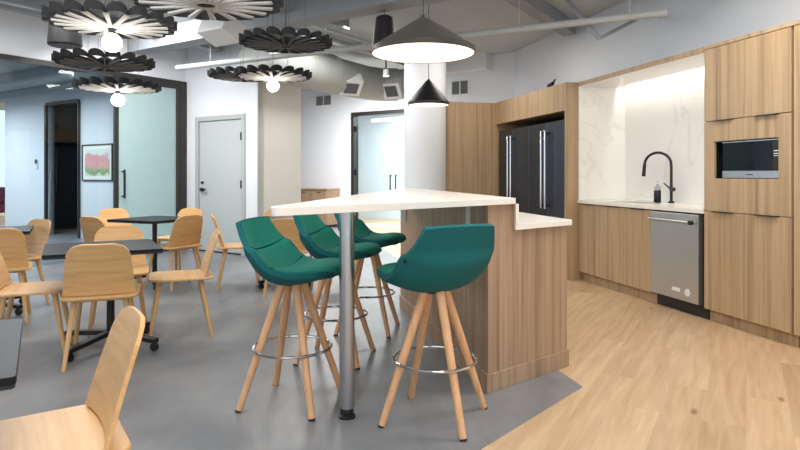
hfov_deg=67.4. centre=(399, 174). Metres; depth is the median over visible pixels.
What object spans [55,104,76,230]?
wall
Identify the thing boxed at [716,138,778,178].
microwave
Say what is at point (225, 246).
dining chair
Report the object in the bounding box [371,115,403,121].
lamp
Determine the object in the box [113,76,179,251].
door
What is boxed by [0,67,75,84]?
trim
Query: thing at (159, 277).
dining chair
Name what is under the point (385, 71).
track spotlight
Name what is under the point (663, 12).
pipe
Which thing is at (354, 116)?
door
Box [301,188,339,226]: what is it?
credenza
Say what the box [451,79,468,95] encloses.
air vent
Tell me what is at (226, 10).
pendant
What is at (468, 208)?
outlet plate
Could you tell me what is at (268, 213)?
dining chair
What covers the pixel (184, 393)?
floor
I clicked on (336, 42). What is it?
ceiling pipe
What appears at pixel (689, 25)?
wall
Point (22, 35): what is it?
wall header
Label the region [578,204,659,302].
base cabinet
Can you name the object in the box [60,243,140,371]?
dining chair
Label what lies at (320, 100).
air vent
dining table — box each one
[0,225,33,314]
[0,318,22,390]
[41,239,162,361]
[107,216,189,288]
[258,216,310,288]
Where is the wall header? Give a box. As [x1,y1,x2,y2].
[0,9,185,81]
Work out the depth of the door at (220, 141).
9.24 m
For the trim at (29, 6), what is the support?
attached to the wall at (24, 117)
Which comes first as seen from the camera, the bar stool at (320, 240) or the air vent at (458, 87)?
the bar stool at (320, 240)
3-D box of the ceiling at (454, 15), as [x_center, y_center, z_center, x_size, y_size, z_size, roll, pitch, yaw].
[-2.500,-2.125,8.400,23.000,0.150,21.200,0,0,0]
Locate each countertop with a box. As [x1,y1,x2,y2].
[513,212,571,229]
[577,199,705,213]
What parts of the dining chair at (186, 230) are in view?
leg, leg, leg, seat, backrest, leg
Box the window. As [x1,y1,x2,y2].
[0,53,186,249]
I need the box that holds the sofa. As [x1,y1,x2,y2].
[0,187,4,212]
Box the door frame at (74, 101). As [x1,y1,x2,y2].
[44,99,80,237]
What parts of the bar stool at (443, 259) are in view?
leg, leg, leg, leg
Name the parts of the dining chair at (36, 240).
seat, backrest, leg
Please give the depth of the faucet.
6.08 m
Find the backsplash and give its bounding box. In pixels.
[578,67,703,203]
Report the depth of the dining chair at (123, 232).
4.94 m
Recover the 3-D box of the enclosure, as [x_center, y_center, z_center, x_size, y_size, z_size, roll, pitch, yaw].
[2.017,0.018,7.926,0.770,2.364,2.048,0,0,-14]
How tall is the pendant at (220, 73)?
0.860 m
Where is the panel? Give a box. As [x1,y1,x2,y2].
[446,102,494,195]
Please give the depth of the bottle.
6.20 m
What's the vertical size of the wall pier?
3.250 m
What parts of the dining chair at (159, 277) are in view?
leg, leg, seat, leg, leg, backrest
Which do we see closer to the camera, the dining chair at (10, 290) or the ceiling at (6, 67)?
the dining chair at (10, 290)
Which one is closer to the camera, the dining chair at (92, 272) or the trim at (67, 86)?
the dining chair at (92, 272)
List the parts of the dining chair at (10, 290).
leg, backrest, leg, seat, leg, leg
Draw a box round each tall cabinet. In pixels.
[704,22,799,347]
[791,20,799,335]
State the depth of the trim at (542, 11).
7.12 m
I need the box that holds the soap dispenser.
[654,181,660,202]
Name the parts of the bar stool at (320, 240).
leg, leg, leg, leg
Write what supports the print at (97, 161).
attached to the framed picture at (96, 159)
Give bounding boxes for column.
[404,62,445,190]
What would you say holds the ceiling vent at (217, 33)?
in the ceiling at (454, 15)
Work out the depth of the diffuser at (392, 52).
3.43 m
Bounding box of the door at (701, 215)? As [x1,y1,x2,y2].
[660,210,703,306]
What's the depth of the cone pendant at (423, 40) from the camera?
3.32 m
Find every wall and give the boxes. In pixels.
[5,43,263,249]
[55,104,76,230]
[301,90,403,196]
[446,52,514,102]
[515,0,799,204]
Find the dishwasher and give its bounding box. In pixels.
[647,210,709,319]
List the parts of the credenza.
door, door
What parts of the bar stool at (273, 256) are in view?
leg, leg, leg, leg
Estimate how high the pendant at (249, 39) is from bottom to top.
0.878 m
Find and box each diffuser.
[372,43,473,62]
[409,103,447,106]
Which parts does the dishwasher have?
handle, kick plate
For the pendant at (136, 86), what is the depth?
6.13 m
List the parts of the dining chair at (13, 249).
backrest, seat, leg, leg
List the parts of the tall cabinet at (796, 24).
trim, panel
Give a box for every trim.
[0,0,221,51]
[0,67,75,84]
[0,76,111,100]
[127,0,451,54]
[279,0,349,31]
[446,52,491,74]
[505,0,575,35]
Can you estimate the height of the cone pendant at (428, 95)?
1.295 m
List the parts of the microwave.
trim, trim, door glass, control panel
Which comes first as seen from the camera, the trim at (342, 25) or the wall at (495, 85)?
the trim at (342, 25)
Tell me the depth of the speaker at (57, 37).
6.18 m
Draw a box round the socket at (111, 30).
[107,27,116,33]
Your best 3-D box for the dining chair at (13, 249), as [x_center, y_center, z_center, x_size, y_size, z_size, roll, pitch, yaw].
[-3.281,0.811,4.926,0.444,0.782,0.512,0,0,-29]
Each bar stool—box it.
[235,216,338,420]
[293,214,381,369]
[333,213,406,337]
[376,224,494,441]
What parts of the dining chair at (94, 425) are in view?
seat, backrest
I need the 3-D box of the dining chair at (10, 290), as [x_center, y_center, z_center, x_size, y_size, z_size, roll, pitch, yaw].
[-2.496,0.811,4.025,0.512,0.782,0.444,0,0,-23]
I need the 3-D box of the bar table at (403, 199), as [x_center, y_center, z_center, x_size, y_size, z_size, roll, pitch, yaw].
[0.280,0.665,4.257,1.048,1.070,3.941,0,0,9]
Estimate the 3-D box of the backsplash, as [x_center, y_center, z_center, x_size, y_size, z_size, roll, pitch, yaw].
[2.580,-0.413,5.994,0.628,1.395,1.966,0,0,-14]
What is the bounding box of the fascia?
[578,47,703,87]
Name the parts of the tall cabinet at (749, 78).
door, door, trim, door handle, door handle, door, door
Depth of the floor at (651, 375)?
3.42 m
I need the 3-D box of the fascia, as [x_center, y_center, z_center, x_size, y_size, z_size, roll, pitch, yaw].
[2.578,-1.071,5.994,0.632,0.110,1.964,0,0,-14]
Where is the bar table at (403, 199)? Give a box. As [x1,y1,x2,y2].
[271,187,518,419]
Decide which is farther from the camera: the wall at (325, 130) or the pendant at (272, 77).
the wall at (325, 130)
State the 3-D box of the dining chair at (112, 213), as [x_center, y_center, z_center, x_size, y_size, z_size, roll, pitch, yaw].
[-3.447,0.811,7.378,0.444,0.782,0.512,0,0,-45]
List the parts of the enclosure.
panel, black bracket, panel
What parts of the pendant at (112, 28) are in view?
bulb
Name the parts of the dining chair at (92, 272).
leg, leg, backrest, seat rail, seat, leg, leg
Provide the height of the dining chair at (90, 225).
0.782 m
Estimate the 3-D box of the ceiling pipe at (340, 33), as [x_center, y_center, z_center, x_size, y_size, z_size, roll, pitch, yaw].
[-0.303,-1.950,9.080,0.060,0.058,3.700,0,0,33]
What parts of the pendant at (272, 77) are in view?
bulb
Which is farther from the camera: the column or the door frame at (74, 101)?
the door frame at (74, 101)
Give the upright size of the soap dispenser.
0.225 m
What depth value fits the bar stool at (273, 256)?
3.10 m
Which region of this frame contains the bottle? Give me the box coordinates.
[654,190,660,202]
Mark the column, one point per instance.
(424, 128)
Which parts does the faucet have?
lever handle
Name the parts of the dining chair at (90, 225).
backrest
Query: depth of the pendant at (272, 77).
6.46 m
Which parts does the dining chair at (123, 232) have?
leg, leg, backrest, seat, leg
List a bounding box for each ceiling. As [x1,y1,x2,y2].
[0,0,624,109]
[0,61,103,102]
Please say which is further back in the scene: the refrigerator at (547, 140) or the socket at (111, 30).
the refrigerator at (547, 140)
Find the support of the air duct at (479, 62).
attached to the wall at (495, 85)
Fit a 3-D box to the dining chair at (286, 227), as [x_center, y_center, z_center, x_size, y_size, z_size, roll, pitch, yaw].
[-1.162,0.811,6.042,0.444,0.782,0.512,0,0,-12]
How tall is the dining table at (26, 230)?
0.722 m
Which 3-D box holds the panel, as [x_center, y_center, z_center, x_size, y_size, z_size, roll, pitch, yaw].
[1.402,0.070,8.856,1.513,2.260,0.045,0,0,-14]
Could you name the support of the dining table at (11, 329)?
on the floor at (184, 393)
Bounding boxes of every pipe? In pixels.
[175,0,667,69]
[295,28,403,64]
[310,25,371,42]
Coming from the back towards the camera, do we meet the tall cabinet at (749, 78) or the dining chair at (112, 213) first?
the dining chair at (112, 213)
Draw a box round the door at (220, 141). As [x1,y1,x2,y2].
[195,113,245,255]
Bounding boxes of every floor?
[0,213,581,449]
[358,217,799,449]
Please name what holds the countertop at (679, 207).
on the base cabinet at (614, 242)
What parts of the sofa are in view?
seat, backrest, armrest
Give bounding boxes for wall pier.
[257,82,300,216]
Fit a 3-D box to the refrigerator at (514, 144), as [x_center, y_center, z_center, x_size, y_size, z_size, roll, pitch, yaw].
[1.849,0.278,8.396,0.729,1.845,0.976,0,0,-14]
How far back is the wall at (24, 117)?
11.10 m
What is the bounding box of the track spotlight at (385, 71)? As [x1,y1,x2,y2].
[383,61,388,76]
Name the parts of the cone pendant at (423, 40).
cord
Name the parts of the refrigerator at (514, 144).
door, door handle, door handle, door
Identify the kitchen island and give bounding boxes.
[399,204,568,393]
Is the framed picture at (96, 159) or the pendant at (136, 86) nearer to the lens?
the pendant at (136, 86)
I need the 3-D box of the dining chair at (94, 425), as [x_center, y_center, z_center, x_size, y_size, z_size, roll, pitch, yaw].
[-1.018,0.811,1.722,0.512,0.782,0.444,0,0,-34]
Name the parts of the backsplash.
panel, panel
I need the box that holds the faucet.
[642,151,675,202]
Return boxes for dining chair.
[0,228,32,323]
[0,252,73,353]
[0,306,144,449]
[18,219,50,303]
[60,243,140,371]
[80,216,142,282]
[87,225,148,335]
[98,208,130,226]
[144,214,202,291]
[148,228,219,336]
[157,208,202,269]
[211,214,259,290]
[263,218,307,298]
[264,210,270,215]
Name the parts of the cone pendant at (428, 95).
lamp shade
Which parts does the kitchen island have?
trim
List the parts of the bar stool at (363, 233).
leg, leg, leg, leg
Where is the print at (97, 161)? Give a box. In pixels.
[85,148,109,175]
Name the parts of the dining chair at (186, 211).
seat, leg, backrest, leg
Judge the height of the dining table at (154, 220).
0.722 m
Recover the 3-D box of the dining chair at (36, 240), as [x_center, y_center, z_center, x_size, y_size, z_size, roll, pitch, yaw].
[-3.533,0.811,5.515,0.444,0.782,0.512,0,0,27]
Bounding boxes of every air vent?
[315,94,331,106]
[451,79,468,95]
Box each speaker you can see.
[47,23,82,48]
[372,11,393,45]
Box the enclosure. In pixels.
[495,79,624,279]
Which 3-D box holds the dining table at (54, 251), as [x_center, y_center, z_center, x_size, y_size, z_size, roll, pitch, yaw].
[-2.023,0.839,4.077,0.684,0.722,0.784,0,0,-29]
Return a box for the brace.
[564,0,637,39]
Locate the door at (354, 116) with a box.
[351,109,403,229]
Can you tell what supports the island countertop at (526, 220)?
on the kitchen island
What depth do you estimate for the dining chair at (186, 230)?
6.33 m
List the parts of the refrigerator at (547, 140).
door, door handle, door handle, door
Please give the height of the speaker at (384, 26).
0.694 m
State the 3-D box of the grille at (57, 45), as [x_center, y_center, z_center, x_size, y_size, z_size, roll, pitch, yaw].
[-3.518,-1.353,6.300,0.290,0.004,0.290,0,0,0]
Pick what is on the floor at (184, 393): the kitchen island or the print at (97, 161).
the kitchen island
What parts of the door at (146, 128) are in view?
handle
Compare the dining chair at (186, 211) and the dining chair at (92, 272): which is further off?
the dining chair at (186, 211)
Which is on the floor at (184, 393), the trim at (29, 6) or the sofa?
the sofa
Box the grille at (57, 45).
[49,43,80,48]
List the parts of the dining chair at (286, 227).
leg, backrest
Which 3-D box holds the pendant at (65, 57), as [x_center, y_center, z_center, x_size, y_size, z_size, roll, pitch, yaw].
[-2.680,-1.515,5.450,0.848,1.070,0.836,0,0,-6]
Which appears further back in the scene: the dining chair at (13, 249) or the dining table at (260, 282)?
the dining table at (260, 282)
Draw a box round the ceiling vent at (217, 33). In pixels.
[196,12,246,46]
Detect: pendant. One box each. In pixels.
[41,0,176,51]
[51,48,154,71]
[72,0,161,105]
[133,0,283,20]
[207,20,267,81]
[233,64,311,91]
[239,17,332,53]
[371,0,474,63]
[408,5,448,107]
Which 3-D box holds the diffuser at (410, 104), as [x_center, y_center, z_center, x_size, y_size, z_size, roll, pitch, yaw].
[0.310,-0.762,6.500,0.432,0.010,0.432,0,0,0]
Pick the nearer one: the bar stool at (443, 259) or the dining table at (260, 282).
the bar stool at (443, 259)
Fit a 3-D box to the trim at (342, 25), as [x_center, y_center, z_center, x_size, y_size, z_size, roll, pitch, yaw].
[-2.149,-1.968,5.688,0.180,0.155,5.200,0,0,33]
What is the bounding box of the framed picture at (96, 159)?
[81,143,112,180]
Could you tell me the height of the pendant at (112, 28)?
1.199 m
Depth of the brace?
6.02 m
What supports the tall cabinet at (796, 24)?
on the floor at (651, 375)
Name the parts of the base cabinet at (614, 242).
door, door, door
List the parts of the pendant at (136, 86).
bulb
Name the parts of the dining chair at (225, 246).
backrest, leg, leg, seat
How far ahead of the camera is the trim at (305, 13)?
6.91 m
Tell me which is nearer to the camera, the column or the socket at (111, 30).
the socket at (111, 30)
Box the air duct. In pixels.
[239,35,403,100]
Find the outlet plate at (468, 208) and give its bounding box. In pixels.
[466,206,470,223]
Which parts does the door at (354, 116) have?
rail, handle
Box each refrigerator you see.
[499,126,530,213]
[530,119,564,218]
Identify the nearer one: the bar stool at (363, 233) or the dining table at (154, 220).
the bar stool at (363, 233)
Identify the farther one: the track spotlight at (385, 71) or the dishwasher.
the track spotlight at (385, 71)

